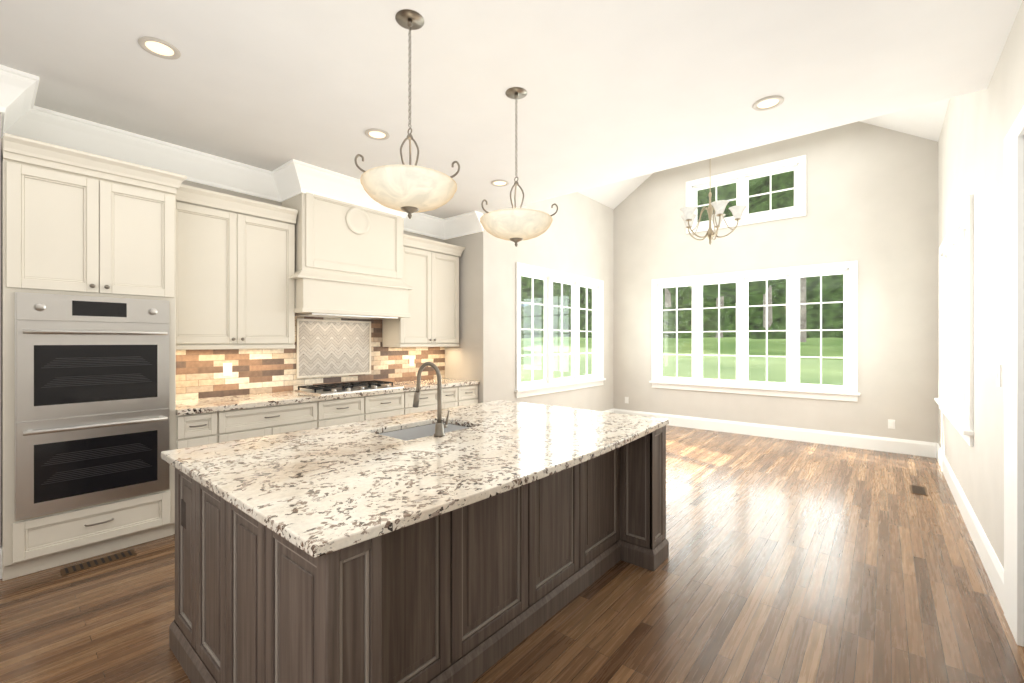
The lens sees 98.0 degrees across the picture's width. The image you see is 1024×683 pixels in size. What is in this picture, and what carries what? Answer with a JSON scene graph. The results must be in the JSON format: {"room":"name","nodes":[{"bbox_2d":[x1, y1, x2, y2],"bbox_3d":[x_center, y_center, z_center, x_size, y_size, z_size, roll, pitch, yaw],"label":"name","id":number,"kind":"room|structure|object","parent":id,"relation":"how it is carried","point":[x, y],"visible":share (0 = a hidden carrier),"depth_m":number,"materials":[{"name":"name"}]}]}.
{"room":"kitchen","nodes":[
{"label":"kitchen","id":0,"kind":"room"},
{"bbox_2d":[0,112,444,547],"bbox_3d":[-2.653,-0.115,3.629,0.650,3.050,5.850,0,0,40],"label":"wall","id":1,"kind":"structure","parent":0,"point":[189,183],"depth_m":3.81,"materials":[{"name":"paint"}]},
{"bbox_2d":[0,65,482,239],"bbox_3d":[-2.463,-1.478,3.568,0.720,0.225,5.700,0,0,40],"label":"crown molding","id":2,"kind":"structure","parent":1,"relation":"attached to","point":[20,117],"depth_m":3.72,"materials":[{"name":"white wood"}]},
{"bbox_2d":[176,316,444,399],"bbox_3d":[-1.894,0.100,4.786,0.023,0.780,3.094,0,0,40],"label":"backsplash","id":3,"kind":"structure","parent":1,"relation":"attached to","point":[327,350],"depth_m":4.57,"materials":[{"name":"tile"}]},
{"bbox_2d":[445,233,474,379],"bbox_3d":[-0.698,-0.115,5.905,0.720,3.050,0.150,0,0,40],"label":"wall","id":4,"kind":"structure","parent":0,"point":[459,361],"depth_m":5.72,"materials":[{"name":"paint"}]},
{"bbox_2d":[0,0,1022,218],"bbox_3d":[-0.838,-1.660,2.152,5.330,0.140,5.920,0,0,40],"label":"ceiling","id":5,"kind":"structure","parent":0,"point":[617,90],"depth_m":2.61,"materials":[{"name":"paint"}]},
{"bbox_2d":[138,36,180,59],"bbox_3d":[-1.907,-1.587,2.410,0.184,0.009,0.184,0,0,40],"label":"recessed light","id":6,"kind":"object","parent":5,"relation":"in","point":[157,47],"visible":1,"depth_m":2.40,"materials":[{"name":"beige plastic"}]},
{"bbox_2d":[365,129,389,139],"bbox_3d":[-1.033,-1.587,3.413,0.184,0.009,0.184,0,0,40],"label":"recessed light","id":7,"kind":"object","parent":5,"relation":"in","point":[376,134],"visible":1,"depth_m":3.41,"materials":[{"name":"beige plastic"}]},
{"bbox_2d":[354,9,459,218],"bbox_3d":[-0.507,-1.119,2.175,0.491,1.029,0.503,0,0,40],"label":"pendant light","id":8,"kind":"object","parent":5,"relation":"hanging from","point":[410,189],"visible":0.98,"depth_m":2.09,"materials":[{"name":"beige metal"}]},
{"bbox_2d":[491,180,508,186],"bbox_3d":[-0.121,-1.587,4.461,0.184,0.009,0.184,0,0,40],"label":"recessed light","id":9,"kind":"object","parent":5,"relation":"in","point":[499,183],"visible":1,"depth_m":4.46,"materials":[{"name":"beige"}]},
{"bbox_2d":[480,87,557,246],"bbox_3d":[0.025,-1.119,2.825,0.491,1.029,0.503,0,0,40],"label":"pendant light","id":10,"kind":"object","parent":5,"relation":"hanging from","point":[516,225],"visible":0.98,"depth_m":2.73,"materials":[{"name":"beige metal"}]},
{"bbox_2d":[578,98,949,209],"bbox_3d":[2.427,-3.137,5.483,4.610,1.627,3.680,0,0,40],"label":"vault","id":11,"kind":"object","parent":5,"relation":"attached to","point":[925,121],"depth_m":5.44,"materials":[{"name":"paint"}]},
{"bbox_2d":[680,158,746,243],"bbox_3d":[2.439,-2.487,5.458,0.767,2.615,0.739,0,0,40],"label":"chandelier","id":12,"kind":"object","parent":11,"relation":"hanging from","point":[719,206],"visible":0.95,"depth_m":5.36,"materials":[{"name":"white glass"}]},
{"bbox_2d":[752,96,783,110],"bbox_3d":[1.707,-1.587,2.967,0.184,0.009,0.184,0,0,40],"label":"recessed light","id":13,"kind":"object","parent":5,"relation":"in","point":[770,102],"visible":1,"depth_m":2.97,"materials":[{"name":"beige plastic"}]},
{"bbox_2d":[0,425,1023,682],"bbox_3d":[0.297,1.470,3.504,5.330,0.120,9.450,0,0,40],"label":"floor","id":14,"kind":"structure","parent":0,"point":[788,561],"depth_m":2.43,"materials":[{"name":"brown wood"}]},
{"bbox_2d":[60,549,136,575],"bbox_3d":[-2.634,1.407,2.843,0.120,0.007,0.350,0,0,40],"label":"floor vent","id":15,"kind":"object","parent":14,"relation":"in","point":[129,553],"visible":1,"depth_m":2.83,"materials":[{"name":"brown metal"}]},
{"bbox_2d":[1,133,479,580],"bbox_3d":[-1.891,-0.088,4.246,0.722,2.997,3.917,0,0,40],"label":"kitchen cabinets","id":16,"kind":"object","parent":14,"relation":"on","point":[145,313],"visible":0.83,"depth_m":3.12,"materials":[{"name":"paint"}]},
{"bbox_2d":[15,292,168,520],"bbox_3d":[-2.647,0.380,2.864,0.103,1.340,0.736,0,0,40],"label":"oven","id":17,"kind":"object","parent":16,"relation":"in","point":[92,369],"depth_m":2.82,"materials":[{"name":"silver metal"}]},
{"bbox_2d":[176,378,479,415],"bbox_3d":[-1.649,0.511,4.581,0.659,0.042,3.094,0,0,40],"label":"countertop","id":18,"kind":"structure","parent":16,"relation":"on","point":[224,403],"depth_m":3.89,"materials":[{"name":"white stone"}]},
{"bbox_2d":[295,380,403,394],"bbox_3d":[-1.649,0.465,4.569,0.530,0.050,0.910,0,0,40],"label":"cooktop","id":19,"kind":"object","parent":18,"relation":"in","point":[347,387],"depth_m":4.45,"materials":[{"name":"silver metal"}]},
{"bbox_2d":[282,192,412,319],"bbox_3d":[-1.703,-0.918,4.627,0.517,1.337,1.270,0,0,40],"label":"range hood","id":20,"kind":"object","parent":16,"relation":"attached to","point":[345,261],"depth_m":4.38,"materials":[{"name":"paint"}]},
{"bbox_2d":[161,362,668,682],"bbox_3d":[-0.274,0.760,2.466,1.530,1.300,2.365,0,0,40],"label":"kitchen island","id":21,"kind":"object","parent":14,"relation":"on","point":[427,546],"visible":1,"depth_m":1.81,"materials":[{"name":"brown wood"}]},
{"bbox_2d":[161,400,668,557],"bbox_3d":[-0.274,0.523,2.466,1.530,0.033,2.365,0,0,40],"label":"island countertop","id":22,"kind":"structure","parent":21,"relation":"on","point":[328,489],"depth_m":1.85,"materials":[{"name":"white stone"}]},
{"bbox_2d":[380,423,469,440],"bbox_3d":[-0.506,0.645,2.625,0.398,0.208,0.578,0,0,40],"label":"sink","id":23,"kind":"object","parent":22,"relation":"in","point":[411,433],"depth_m":2.81,"materials":[{"name":"silver metal"}]},
{"bbox_2d":[413,362,449,436],"bbox_3d":[-0.454,0.309,2.471,0.252,0.396,0.093,0,0,40],"label":"faucet","id":24,"kind":"object","parent":22,"relation":"on","point":[439,427],"depth_m":2.39,"materials":[{"name":"silver metal"}]},
{"bbox_2d":[909,485,927,495],"bbox_3d":[3.848,1.407,4.212,0.120,0.007,0.300,0,0,40],"label":"floor vent","id":25,"kind":"object","parent":14,"relation":"in","point":[919,490],"visible":1,"depth_m":4.20,"materials":[{"name":"brown metal"}]},
{"bbox_2d":[475,192,613,410],"bbox_3d":[0.696,-0.530,6.889,0.150,3.880,3.450,0,0,40],"label":"wall","id":26,"kind":"structure","parent":0,"point":[579,240],"depth_m":6.45,"materials":[{"name":"paint"}]},
{"bbox_2d":[0,409,1003,611],"bbox_3d":[0.477,1.320,3.353,4.560,0.180,9.150,0,0,40],"label":"baseboard","id":27,"kind":"structure","parent":26,"relation":"attached to","point":[991,563],"depth_m":5.72,"materials":[{"name":"white wood"}]},
{"bbox_2d":[515,262,605,397],"bbox_3d":[0.788,-0.151,6.956,0.205,1.837,2.460,0,0,40],"label":"nook window","id":28,"kind":"structure","parent":26,"relation":"in","point":[548,385],"depth_m":6.96,"materials":[{"name":"white wood"}]},
{"bbox_2d":[614,121,937,442],"bbox_3d":[3.562,-1.200,6.835,4.610,5.220,0.150,0,0,40],"label":"wall","id":29,"kind":"structure","parent":0,"point":[872,190],"depth_m":6.05,"materials":[{"name":"paint"}]},
{"bbox_2d":[686,155,805,233],"bbox_3d":[3.543,-2.195,6.836,1.660,0.850,0.172,0,0,40],"label":"transom window","id":30,"kind":"structure","parent":29,"relation":"in","point":[799,163],"depth_m":6.70,"materials":[{"name":"white wood"}]},
{"bbox_2d":[649,260,859,401],"bbox_3d":[3.529,-0.137,6.827,2.860,1.867,0.205,0,0,40],"label":"window","id":31,"kind":"structure","parent":29,"relation":"in","point":[792,387],"depth_m":6.61,"materials":[{"name":"white wood"}]},
{"bbox_2d":[888,419,894,428],"label":"outlet plates","id":32,"kind":"object","parent":29,"relation":"attached to","point":[891,424],"depth_m":5.66,"materials":[{"name":"white plastic"}]},
{"bbox_2d":[938,0,1023,568],"bbox_3d":[2.233,-0.530,1.782,0.150,3.880,9.300,0,0,40],"label":"wall","id":33,"kind":"structure","parent":0,"point":[975,126],"depth_m":2.90,"materials":[{"name":"paint"}]},
{"bbox_2d":[935,194,973,446],"bbox_3d":[4.162,-0.151,4.124,0.205,1.837,2.460,0,0,40],"label":"nook window","id":34,"kind":"structure","parent":33,"relation":"in","point":[956,262],"depth_m":3.85,"materials":[{"name":"white wood"}]},
{"bbox_2d":[996,364,1000,386],"label":"outlet plates","id":35,"kind":"object","parent":33,"relation":"attached to","point":[998,375],"depth_m":2.49,"materials":[{"name":"white plastic"}]},
{"bbox_2d":[1004,106,1023,646],"bbox_3d":[2.142,0.182,1.691,0.172,2.455,1.435,0,0,40],"label":"door frame","id":36,"kind":"structure","parent":33,"relation":"attached to","point":[1014,139],"depth_m":2.11,"materials":[{"name":"white wood"}]},
{"label":"outside","id":37,"kind":"structure","parent":0,"visible":0},
{"bbox_2d":[521,337,842,385],"bbox_3d":[2.388,-0.887,5.437,140.000,5.494,140.000,0,0,40],"label":"ground","id":38,"kind":"structure","parent":37,"point":[832,368],"depth_m":19.64,"materials":[{"name":"green plant"}]},
{"bbox_2d":[521,171,842,341],"bbox_3d":[7.635,-9.203,12.063,97.962,21.533,80.566,0,0,40],"label":"trees","id":39,"kind":"object","parent":38,"relation":"on","point":[832,285],"visible":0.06,"depth_m":29.24,"materials":[{"name":"green plant"}]}
]}

